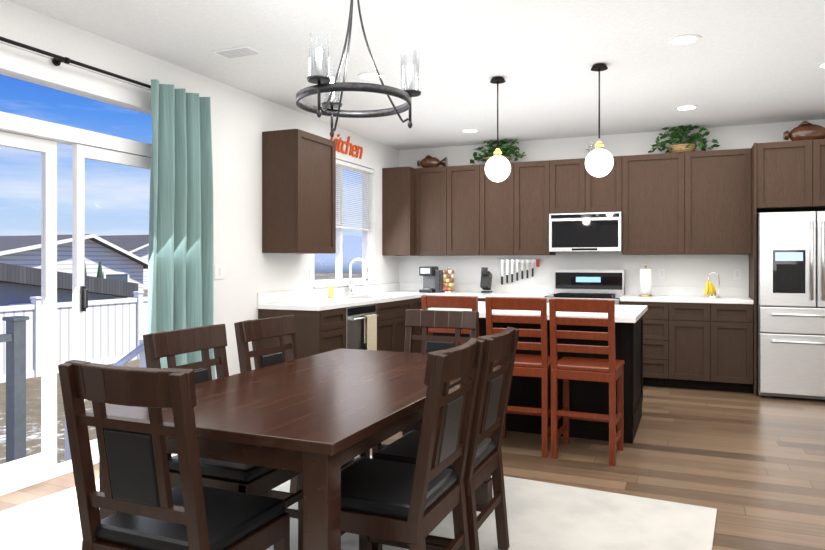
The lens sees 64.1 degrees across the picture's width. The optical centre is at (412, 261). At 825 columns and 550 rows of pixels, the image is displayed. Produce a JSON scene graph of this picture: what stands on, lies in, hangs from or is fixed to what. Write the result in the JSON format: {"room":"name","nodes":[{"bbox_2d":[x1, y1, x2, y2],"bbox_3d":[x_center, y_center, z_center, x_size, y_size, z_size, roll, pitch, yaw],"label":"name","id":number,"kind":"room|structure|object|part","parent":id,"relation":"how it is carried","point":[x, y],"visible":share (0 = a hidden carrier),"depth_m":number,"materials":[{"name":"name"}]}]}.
{"room":"kitchen and dining room","nodes":[
{"label":"kitchen and dining room","id":0,"kind":"room"},
{"bbox_2d":[0,0,398,378],"bbox_3d":[-2.197,-0.080,3.974,0.150,2.740,10.300,0,0,23],"label":"wall","id":1,"kind":"structure","parent":0,"point":[241,121],"depth_m":5.49,"materials":[{"name":"paint"}]},
{"bbox_2d":[0,43,151,495],"bbox_3d":[-2.120,0.042,4.104,0.150,2.497,1.794,0,0,23],"label":"sliding door","id":2,"kind":"structure","parent":1,"relation":"in","point":[44,138],"depth_m":4.00,"materials":[{"name":"white plastic"}]},
{"bbox_2d":[0,36,215,379],"bbox_3d":[-1.974,0.015,4.028,0.214,2.490,2.193,0,0,23],"label":"curtain","id":3,"kind":"object","parent":1,"relation":"attached to","point":[180,276],"visible":0.73,"depth_m":4.66,"materials":[{"name":"teal fabric"}]},
{"bbox_3d":[-1.653,0.015,4.705,0.152,2.490,0.695,0,0,23],"label":"curtain panel","id":4,"kind":"part","parent":3,"relation":"part of","materials":[{"name":"teal fabric"}]},
{"bbox_2d":[214,265,224,278],"bbox_3d":[-1.550,0.080,5.296,0.008,0.115,0.120,0,0,23],"label":"electrical outlet plate","id":5,"kind":"object","parent":1,"relation":"attached to","point":[219,271],"depth_m":5.29,"materials":[{"name":"white plastic"}]},
{"bbox_2d":[262,129,335,253],"bbox_3d":[-1.029,-0.615,6.053,0.370,1.070,0.660,0,0,23],"label":"upper cabinet","id":6,"kind":"object","parent":1,"relation":"attached to","point":[299,166],"depth_m":5.80,"materials":[{"name":"brown wood"}]},
{"bbox_2d":[310,269,313,280],"bbox_3d":[-1.007,0.130,6.576,0.008,0.115,0.075,0,0,23],"label":"electrical outlet plate","id":7,"kind":"object","parent":1,"relation":"attached to","point":[311,270],"depth_m":6.58,"materials":[{"name":"white plastic"}]},
{"bbox_2d":[257,283,400,302],"bbox_3d":[-0.756,0.320,7.147,0.017,0.100,3.027,0,0,23],"label":"backsplash","id":8,"kind":"structure","parent":1,"relation":"attached to","point":[321,293],"depth_m":6.67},
{"bbox_2d":[313,159,377,287],"bbox_3d":[-0.772,-0.421,7.280,0.170,1.372,1.420,0,0,23],"label":"kitchen window","id":9,"kind":"structure","parent":1,"relation":"in","point":[365,201],"depth_m":7.42,"materials":[{"name":"white plastic"}]},
{"bbox_2d":[330,131,362,158],"bbox_3d":[-0.723,-1.281,7.224,0.016,0.207,0.746,0,0,23],"label":"kitchen sign","id":10,"kind":"object","parent":1,"relation":"attached to","point":[347,143],"visible":0.88,"depth_m":7.25,"materials":[{"name":"metal"}]},
{"bbox_2d":[382,167,421,255],"bbox_3d":[-0.139,-0.615,8.076,0.428,1.070,0.180,0,0,23],"label":"upper cabinet","id":11,"kind":"object","parent":1,"relation":"attached to","point":[401,186],"depth_m":8.02,"materials":[{"name":"brown wood"}]},
{"bbox_2d":[0,386,824,549],"bbox_3d":[1.140,1.350,2.558,7.400,0.120,10.300,0,0,23],"label":"floor","id":12,"kind":"structure","parent":0,"point":[750,467],"depth_m":4.20,"materials":[{"name":"brown wood"}]},
{"bbox_2d":[258,307,345,361],"bbox_3d":[-0.974,0.850,5.862,0.619,0.880,0.468,0,0,23],"label":"base cabinet","id":13,"kind":"object","parent":12,"relation":"on","point":[317,332],"depth_m":5.62,"materials":[{"name":"brown wood"}]},
{"bbox_2d":[257,291,428,310],"bbox_3d":[-0.475,0.390,7.027,0.627,0.040,3.027,0,0,23],"label":"countertop","id":14,"kind":"structure","parent":13,"relation":"on","point":[338,300],"depth_m":6.17,"materials":[{"name":"white stone"}]},
{"bbox_2d":[328,282,333,297],"bbox_3d":[-0.830,0.289,6.740,0.065,0.160,0.060,0,0,23],"label":"soap bottle","id":15,"kind":"object","parent":14,"relation":"on","point":[330,291],"visible":0.94,"depth_m":6.72,"materials":[{"name":"yellow plastic"}]},
{"bbox_2d":[348,258,367,295],"bbox_3d":[-0.575,0.164,7.172,0.243,0.411,0.131,0,0,23],"label":"faucet","id":16,"kind":"object","parent":14,"relation":"on","point":[350,277],"visible":1,"depth_m":7.16,"materials":[{"name":"silver metal"}]},
{"bbox_2d":[365,295,380,298],"bbox_3d":[-0.450,0.504,7.078,0.420,0.212,0.740,0,0,23],"label":"sink","id":17,"kind":"object","parent":14,"relation":"in","point":[366,296],"depth_m":7.45,"materials":[{"name":"white ceramic"}]},
{"bbox_2d":[419,266,442,292],"bbox_3d":[0.227,0.211,8.033,0.240,0.315,0.235,0,0,23],"label":"coffee maker","id":18,"kind":"object","parent":14,"relation":"on","point":[432,279],"visible":0.94,"depth_m":7.96,"materials":[{"name":"black plastic"}]},
{"bbox_2d":[0,454,716,549],"bbox_3d":[-0.617,1.284,2.709,3.270,0.011,3.250,0,0,27],"label":"rug","id":19,"kind":"object","parent":12,"relation":"on","point":[545,516],"visible":0.42,"depth_m":3.22,"materials":[{"name":"beige carpet"}]},
{"bbox_2d":[58,359,289,549],"bbox_3d":[-0.716,0.782,2.049,0.459,0.989,0.517,0,0,23],"label":"dining chair","id":20,"kind":"object","parent":19,"relation":"on","point":[147,503],"visible":1,"depth_m":1.88,"materials":[{"name":"brown wood"}]},
{"bbox_2d":[143,324,302,549],"bbox_3d":[-0.773,0.782,2.783,0.517,0.989,0.459,0,0,23],"label":"dining chair","id":21,"kind":"object","parent":19,"relation":"on","point":[238,477],"visible":0.46,"depth_m":2.72,"materials":[{"name":"brown wood"}]},
{"bbox_2d":[86,348,500,549],"bbox_3d":[-0.329,0.897,2.910,1.000,0.760,1.830,0,0,23],"label":"dining table","id":22,"kind":"object","parent":19,"relation":"on","point":[318,421],"visible":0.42,"depth_m":2.28,"materials":[{"name":"brown wood"}]},
{"bbox_2d":[234,315,369,499],"bbox_3d":[-0.546,0.782,3.317,0.517,0.989,0.459,0,0,23],"label":"dining chair","id":23,"kind":"object","parent":19,"relation":"on","point":[256,330],"visible":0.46,"depth_m":3.35,"materials":[{"name":"brown wood"}]},
{"bbox_2d":[341,338,484,549],"bbox_3d":[-0.051,0.782,2.379,0.517,0.989,0.459,0,0,23],"label":"dining chair","id":24,"kind":"object","parent":19,"relation":"on","point":[409,506],"visible":0.9,"depth_m":2.24,"materials":[{"name":"brown wood"}]},
{"bbox_2d":[372,309,478,455],"bbox_3d":[0.087,0.782,3.737,0.459,0.989,0.517,0,0,23],"label":"dining chair","id":25,"kind":"object","parent":19,"relation":"on","point":[457,321],"visible":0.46,"depth_m":3.92,"materials":[{"name":"brown wood"}]},
{"bbox_2d":[372,327,519,549],"bbox_3d":[0.151,0.782,2.815,0.517,0.989,0.459,0,0,23],"label":"dining chair","id":26,"kind":"object","parent":19,"relation":"on","point":[484,462],"visible":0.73,"depth_m":2.72,"materials":[{"name":"brown wood"}]},
{"bbox_2d":[345,304,378,349],"bbox_3d":[-0.723,0.799,6.341,0.654,0.771,0.602,0,0,23],"label":"dishwasher","id":27,"kind":"object","parent":12,"relation":"on","point":[361,327],"visible":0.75,"depth_m":6.21,"materials":[{"name":"silver metal"}]},
{"bbox_2d":[369,299,408,351],"bbox_3d":[-0.457,0.850,7.082,0.619,0.880,0.960,0,0,23],"label":"base cabinet","id":28,"kind":"object","parent":12,"relation":"on","point":[391,328],"depth_m":6.88,"materials":[{"name":"brown wood"}]},
{"bbox_2d":[409,295,421,352],"bbox_3d":[-0.190,0.850,7.631,0.680,0.880,0.501,0,0,23],"label":"base cabinet","id":29,"kind":"object","parent":12,"relation":"on","point":[413,303],"depth_m":7.51,"materials":[{"name":"brown wood"}]},
{"bbox_2d":[429,291,548,297],"bbox_3d":[0.921,0.390,7.738,1.388,0.040,0.627,0,0,23],"label":"countertop","id":30,"kind":"structure","parent":29,"relation":"on","point":[535,294],"depth_m":7.73,"materials":[{"name":"white stone"}]},
{"bbox_2d":[443,267,453,292],"bbox_3d":[0.438,0.213,7.994,0.140,0.312,0.140,0,0,23],"label":"pod carousel","id":31,"kind":"object","parent":30,"relation":"on","point":[448,287],"visible":1,"depth_m":7.95,"materials":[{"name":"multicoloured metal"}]},
{"bbox_2d":[480,267,491,292],"bbox_3d":[0.886,0.216,7.922,0.100,0.305,0.194,0,0,23],"label":"knife block","id":32,"kind":"object","parent":30,"relation":"on","point":[486,280],"visible":0.98,"depth_m":7.86,"materials":[{"name":"black plastic"}]},
{"bbox_2d":[429,295,468,335],"bbox_3d":[0.496,0.850,7.890,0.548,0.880,0.679,0,0,23],"label":"base cabinet","id":33,"kind":"object","parent":12,"relation":"on","point":[430,333],"depth_m":7.61,"materials":[{"name":"brown wood"}]},
{"bbox_2d":[421,295,478,344],"bbox_3d":[0.340,0.762,4.780,0.420,1.055,0.475,0,0,23],"label":"counter stool","id":34,"kind":"object","parent":12,"relation":"on","point":[440,301],"visible":0.17,"depth_m":4.58,"materials":[{"name":"brown wood"}]},
{"bbox_2d":[469,295,484,300],"bbox_3d":[0.919,0.850,7.743,0.587,0.880,0.619,0,0,23],"label":"base cabinet","id":35,"kind":"object","parent":12,"relation":"on","point":[480,297],"depth_m":7.47,"materials":[{"name":"brown wood"}]},
{"bbox_2d":[485,297,557,456],"bbox_3d":[0.764,0.762,4.589,0.420,1.055,0.475,0,0,21],"label":"counter stool","id":36,"kind":"object","parent":12,"relation":"on","point":[531,365],"visible":0.69,"depth_m":4.38,"materials":[{"name":"brown wood"}]},
{"bbox_2d":[433,317,642,443],"bbox_3d":[1.063,0.850,5.448,1.530,0.880,1.024,0,0,23],"label":"kitchen island","id":37,"kind":"object","parent":12,"relation":"on","point":[584,396],"depth_m":4.85,"materials":[{"name":"black wood"}]},
{"bbox_2d":[421,301,647,324],"bbox_3d":[1.012,0.390,5.328,1.600,0.040,1.300,0,0,23],"label":"island countertop","id":38,"kind":"structure","parent":37,"relation":"on","point":[624,314],"depth_m":4.83,"materials":[{"name":"white stone"}]},
{"bbox_2d":[545,270,624,304],"bbox_3d":[1.901,0.690,7.269,0.774,1.200,0.691,0,0,23],"label":"range","id":39,"kind":"object","parent":12,"relation":"on","point":[593,284],"visible":0.19,"depth_m":7.46,"materials":[{"name":"silver metal"}]},
{"bbox_2d":[549,298,624,465],"bbox_3d":[1.171,0.762,4.411,0.420,1.055,0.475,0,0,25],"label":"counter stool","id":40,"kind":"object","parent":12,"relation":"on","point":[610,370],"visible":1,"depth_m":4.26,"materials":[{"name":"brown wood"}]},
{"bbox_2d":[620,299,676,387],"bbox_3d":[2.530,0.850,7.060,0.541,0.880,0.619,0,0,23],"label":"base cabinet","id":41,"kind":"object","parent":12,"relation":"on","point":[660,319],"depth_m":6.74,"materials":[{"name":"brown wood"}]},
{"bbox_2d":[677,303,716,390],"bbox_3d":[2.928,0.850,6.891,0.445,0.880,0.619,0,0,23],"label":"base cabinet","id":42,"kind":"object","parent":12,"relation":"on","point":[694,338],"depth_m":6.61,"materials":[{"name":"brown wood"}]},
{"bbox_2d":[621,295,752,302],"bbox_3d":[2.854,0.390,6.918,1.245,0.040,0.627,0,0,23],"label":"countertop","id":43,"kind":"structure","parent":42,"relation":"on","point":[676,298],"depth_m":6.68,"materials":[{"name":"white stone"}]},
{"bbox_2d":[638,264,652,296],"bbox_3d":[2.507,0.193,7.083,0.150,0.352,0.150,0,0,23],"label":"paper towel holder","id":44,"kind":"object","parent":43,"relation":"on","point":[645,282],"visible":0.96,"depth_m":7.04,"materials":[{"name":"white paper"}]},
{"bbox_2d":[704,272,720,297],"bbox_3d":[3.108,0.236,6.828,0.154,0.265,0.140,0,0,23],"label":"banana hanger","id":45,"kind":"object","parent":43,"relation":"on","point":[710,288],"visible":1,"depth_m":6.83,"materials":[{"name":"yellow food"}]},
{"bbox_2d":[717,303,753,392],"bbox_3d":[3.225,0.850,6.764,0.442,0.880,0.619,0,0,23],"label":"base cabinet","id":46,"kind":"object","parent":12,"relation":"on","point":[734,320],"depth_m":6.47,"materials":[{"name":"brown wood"}]},
{"bbox_2d":[757,211,824,399],"bbox_3d":[3.841,0.410,6.361,0.930,1.760,0.827,0,0,23],"label":"refrigerator","id":47,"kind":"object","parent":12,"relation":"on","point":[790,304],"visible":1,"depth_m":6.12,"materials":[{"name":"silver metal"}]},
{"bbox_2d":[7,0,824,149],"bbox_3d":[1.140,-1.510,2.558,7.400,0.120,10.300,0,0,23],"label":"ceiling","id":48,"kind":"structure","parent":0,"point":[745,62],"depth_m":4.65,"materials":[{"name":"white paint"}]},
{"bbox_2d":[212,46,261,58],"bbox_3d":[-1.211,-1.445,4.544,0.300,0.010,0.160,0,0,23],"label":"ceiling vent","id":49,"kind":"object","parent":48,"relation":"in","point":[237,52],"visible":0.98,"depth_m":4.53,"materials":[{"name":"white plastic"}]},
{"bbox_2d":[296,0,420,136],"bbox_3d":[-0.252,-1.016,2.854,0.526,0.864,0.543,0,0,23],"label":"chandelier","id":50,"kind":"object","parent":48,"relation":"hanging from","point":[327,83],"visible":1,"depth_m":2.85,"materials":[{"name":"grey metal"}]},
{"bbox_2d":[358,72,384,79],"bbox_3d":[-0.318,-1.447,5.120,0.209,0.006,0.215,0,0,23],"label":"recessed light","id":51,"kind":"object","parent":48,"relation":"in","point":[366,75],"depth_m":5.13,"materials":[{"name":"white plastic"}]},
{"bbox_2d":[461,129,479,132],"bbox_3d":[0.638,-1.447,7.264,0.200,0.006,0.211,0,0,23],"label":"recessed light","id":52,"kind":"object","parent":48,"relation":"in","point":[464,130],"depth_m":7.25,"materials":[{"name":"white plastic"}]},
{"bbox_2d":[485,76,510,181],"bbox_3d":[0.671,-1.040,5.190,0.206,0.817,0.206,0,0,23],"label":"pendant light","id":53,"kind":"object","parent":48,"relation":"hanging from","point":[497,167],"visible":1,"depth_m":5.13,"materials":[{"name":"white glass"}]},
{"bbox_2d":[585,63,613,176],"bbox_3d":[1.374,-1.038,4.849,0.206,0.822,0.206,0,0,23],"label":"pendant light","id":54,"kind":"object","parent":48,"relation":"hanging from","point":[599,160],"visible":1,"depth_m":4.80,"materials":[{"name":"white glass"}]},
{"bbox_2d":[667,34,701,45],"bbox_3d":[1.770,-1.447,4.292,0.206,0.006,0.222,0,0,23],"label":"recessed light","id":55,"kind":"object","parent":48,"relation":"in","point":[683,40],"depth_m":4.30,"materials":[{"name":"white plastic"}]},
{"bbox_2d":[674,105,698,110],"bbox_3d":[2.568,-1.447,6.178,0.207,0.006,0.228,0,0,23],"label":"recessed light","id":56,"kind":"object","parent":48,"relation":"in","point":[685,107],"depth_m":6.17,"materials":[{"name":"white plastic"}]},
{"bbox_2d":[816,62,824,68],"bbox_3d":[3.012,-1.447,4.851,0.064,0.006,0.175,0,0,23],"label":"recessed light","id":57,"kind":"object","parent":48,"relation":"in","point":[822,65],"depth_m":4.87,"materials":[{"name":"white plastic"}]},
{"bbox_2d":[399,119,824,287],"bbox_3d":[3.192,-0.080,7.200,7.250,2.740,0.150,0,0,23],"label":"wall","id":58,"kind":"structure","parent":0,"point":[689,270],"depth_m":7.54,"materials":[{"name":"paint"}]},
{"bbox_2d":[422,166,453,255],"bbox_3d":[0.306,-0.615,8.151,0.492,1.070,0.348,0,0,23],"label":"upper cabinet","id":59,"kind":"object","parent":58,"relation":"attached to","point":[437,182],"depth_m":7.97,"materials":[{"name":"brown wood"}]},
{"bbox_2d":[417,155,447,167],"bbox_3d":[0.254,-1.241,8.206,0.382,0.180,0.167,0,0,23],"label":"fish","id":60,"kind":"object","parent":59,"relation":"on","point":[427,161],"visible":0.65,"depth_m":8.15},
{"bbox_2d":[454,164,485,255],"bbox_3d":[0.667,-0.615,7.998,0.533,1.070,0.348,0,0,23],"label":"upper cabinet","id":61,"kind":"object","parent":58,"relation":"attached to","point":[469,180],"depth_m":7.82,"materials":[{"name":"brown wood"}]},
{"bbox_2d":[486,162,517,254],"bbox_3d":[1.046,-0.615,7.837,0.533,1.070,0.348,0,0,23],"label":"upper cabinet","id":62,"kind":"object","parent":58,"relation":"attached to","point":[502,196],"depth_m":7.66,"materials":[{"name":"brown wood"}]},
{"bbox_2d":[499,259,539,284],"bbox_3d":[1.283,0.122,7.910,0.500,0.305,0.033,0,0,23],"label":"knife strip","id":63,"kind":"object","parent":58,"relation":"attached to","point":[521,261],"visible":0.94,"depth_m":7.91,"materials":[{"name":"silver metal"}]},
{"bbox_2d":[523,268,525,277],"bbox_3d":[1.343,0.130,7.899,0.075,0.115,0.008,0,0,23],"label":"electrical outlet plate","id":64,"kind":"object","parent":58,"relation":"attached to","point":[524,269],"depth_m":7.90,"materials":[{"name":"white plastic"}]},
{"bbox_2d":[518,160,557,254],"bbox_3d":[1.426,-0.615,7.676,0.534,1.070,0.348,0,0,23],"label":"upper cabinet","id":65,"kind":"object","parent":58,"relation":"attached to","point":[537,180],"depth_m":7.51,"materials":[{"name":"brown wood"}]},
{"bbox_2d":[469,139,525,163],"bbox_3d":[1.011,-1.343,7.855,0.685,0.384,0.319,0,0,23],"label":"plant","id":66,"kind":"object","parent":65,"relation":"on","point":[502,146],"visible":0.71,"depth_m":7.82,"materials":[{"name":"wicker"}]},
{"bbox_2d":[558,158,589,213],"bbox_3d":[1.823,-0.847,7.507,0.451,0.605,0.348,0,0,23],"label":"upper cabinet","id":67,"kind":"object","parent":58,"relation":"attached to","point":[573,176],"depth_m":7.34,"materials":[{"name":"brown wood"}]},
{"bbox_2d":[549,212,621,251],"bbox_3d":[1.965,-0.328,7.418,0.774,0.425,0.400,0,0,23],"label":"microwave","id":68,"kind":"object","parent":67,"relation":"attached to","point":[588,232],"visible":0.96,"depth_m":7.23,"materials":[{"name":"silver metal"}]},
{"bbox_2d":[585,142,592,151],"bbox_3d":[2.041,-1.250,7.424,0.197,0.198,0.133,0,0,23],"label":"candleholder","id":69,"kind":"object","parent":67,"relation":"on","point":[587,148],"visible":0.48,"depth_m":7.47,"materials":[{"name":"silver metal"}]},
{"bbox_2d":[401,283,748,294],"bbox_3d":[1.693,0.320,7.742,4.027,0.100,0.016,0,0,23],"label":"backsplash","id":70,"kind":"structure","parent":58,"relation":"attached to","point":[549,289],"depth_m":7.46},
{"bbox_2d":[590,156,621,212],"bbox_3d":[2.126,-0.847,7.378,0.450,0.605,0.348,0,0,23],"label":"upper cabinet","id":71,"kind":"object","parent":58,"relation":"attached to","point":[605,191],"depth_m":7.19,"materials":[{"name":"brown wood"}]},
{"bbox_2d":[622,152,693,254],"bbox_3d":[2.622,-0.615,7.168,0.746,1.070,0.348,0,0,23],"label":"upper cabinet","id":72,"kind":"object","parent":58,"relation":"attached to","point":[658,189],"depth_m":7.00,"materials":[{"name":"brown wood"}]},
{"bbox_2d":[648,124,719,153],"bbox_3d":[2.898,-1.340,7.049,0.717,0.377,0.329,0,0,23],"label":"potted plant","id":73,"kind":"object","parent":72,"relation":"on","point":[691,145],"visible":0.88,"depth_m":7.01,"materials":[{"name":"plant"}]},
{"bbox_2d":[658,269,664,278],"bbox_3d":[2.761,0.130,7.297,0.075,0.115,0.008,0,0,23],"label":"electrical outlet plate","id":74,"kind":"object","parent":58,"relation":"attached to","point":[661,272],"depth_m":7.30,"materials":[{"name":"white plastic"}]},
{"bbox_2d":[694,145,753,256],"bbox_3d":[3.169,-0.615,6.936,0.685,1.070,0.348,0,0,23],"label":"upper cabinet","id":75,"kind":"object","parent":58,"relation":"attached to","point":[713,202],"depth_m":6.75,"materials":[{"name":"brown wood"}]},
{"bbox_2d":[733,269,740,279],"bbox_3d":[3.451,0.130,7.004,0.075,0.115,0.008,0,0,23],"label":"electrical outlet plate","id":76,"kind":"object","parent":58,"relation":"attached to","point":[736,272],"depth_m":7.00,"materials":[{"name":"white plastic"}]},
{"bbox_2d":[754,139,821,212],"bbox_3d":[3.690,-0.835,6.557,0.531,0.630,0.638,0,0,23],"label":"upper cabinet","id":77,"kind":"object","parent":58,"relation":"attached to","point":[787,174],"depth_m":6.28,"materials":[{"name":"brown wood"}]},
{"bbox_2d":[783,121,824,140],"bbox_3d":[3.937,-1.270,6.503,0.497,0.238,0.187,0,0,23],"label":"fish","id":78,"kind":"object","parent":77,"relation":"on","point":[805,130],"visible":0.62,"depth_m":6.45},
{"bbox_2d":[814,139,824,210],"bbox_3d":[4.077,-0.835,6.393,0.551,0.630,0.638,0,0,23],"label":"upper cabinet","id":79,"kind":"object","parent":58,"relation":"attached to","point":[823,140],"depth_m":6.16,"materials":[{"name":"brown wood"}]},
{"label":"outside","id":80,"kind":"structure","parent":0,"visible":0},
{"bbox_2d":[0,273,361,464],"bbox_3d":[-60.255,2.190,41.872,136.349,0.200,190.000,0,0,23],"label":"ground","id":81,"kind":"structure","parent":80,"point":[33,415],"depth_m":9.03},
{"bbox_2d":[0,263,137,305],"bbox_3d":[-14.886,2.370,14.901,8.950,5.440,13.691,0,0,23],"label":"house","id":82,"kind":"structure","parent":81,"relation":"on","point":[20,285],"depth_m":16.90,"materials":[{"name":"grey"}]},
{"bbox_2d":[0,316,146,462],"bbox_3d":[-2.941,1.238,4.339,0.175,1.705,3.290,0,0,23],"label":"railing","id":83,"kind":"object","parent":81,"relation":"on","point":[13,338],"depth_m":4.60,"materials":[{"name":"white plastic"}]},
{"bbox_2d":[0,234,147,298],"bbox_3d":[-23.675,1.910,30.027,16.950,6.360,14.662,0,0,23],"label":"house","id":84,"kind":"structure","parent":81,"relation":"on","point":[119,263],"depth_m":30.32,"materials":[{"name":"white"}]},
{"bbox_2d":[0,291,147,382],"bbox_3d":[-4.299,1.363,18.077,0.170,1.455,90.080,0,0,23],"label":"fence","id":85,"kind":"object","parent":81,"relation":"on","point":[120,318],"depth_m":13.13,"materials":[{"name":"plastic"}]},
{"bbox_2d":[84,258,102,277],"bbox_3d":[-13.321,1.390,27.354,0.940,3.400,1.590,0,0,23],"label":"tree","id":86,"kind":"object","parent":81,"relation":"on","point":[99,273],"depth_m":27.59,"materials":[{"name":"green plant"}]},
{"bbox_2d":[98,235,148,289],"bbox_3d":[-25.586,1.460,54.315,14.450,7.260,12.849,0,0,23],"label":"house","id":87,"kind":"structure","parent":81,"relation":"on","point":[137,245],"depth_m":49.95,"materials":[{"name":"white"}]},
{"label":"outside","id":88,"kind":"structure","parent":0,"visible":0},
{"bbox_2d":[0,235,361,272],"bbox_3d":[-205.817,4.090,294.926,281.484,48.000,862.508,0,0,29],"label":"hills","id":89,"kind":"structure","parent":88,"point":[354,248],"depth_m":345.56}
]}

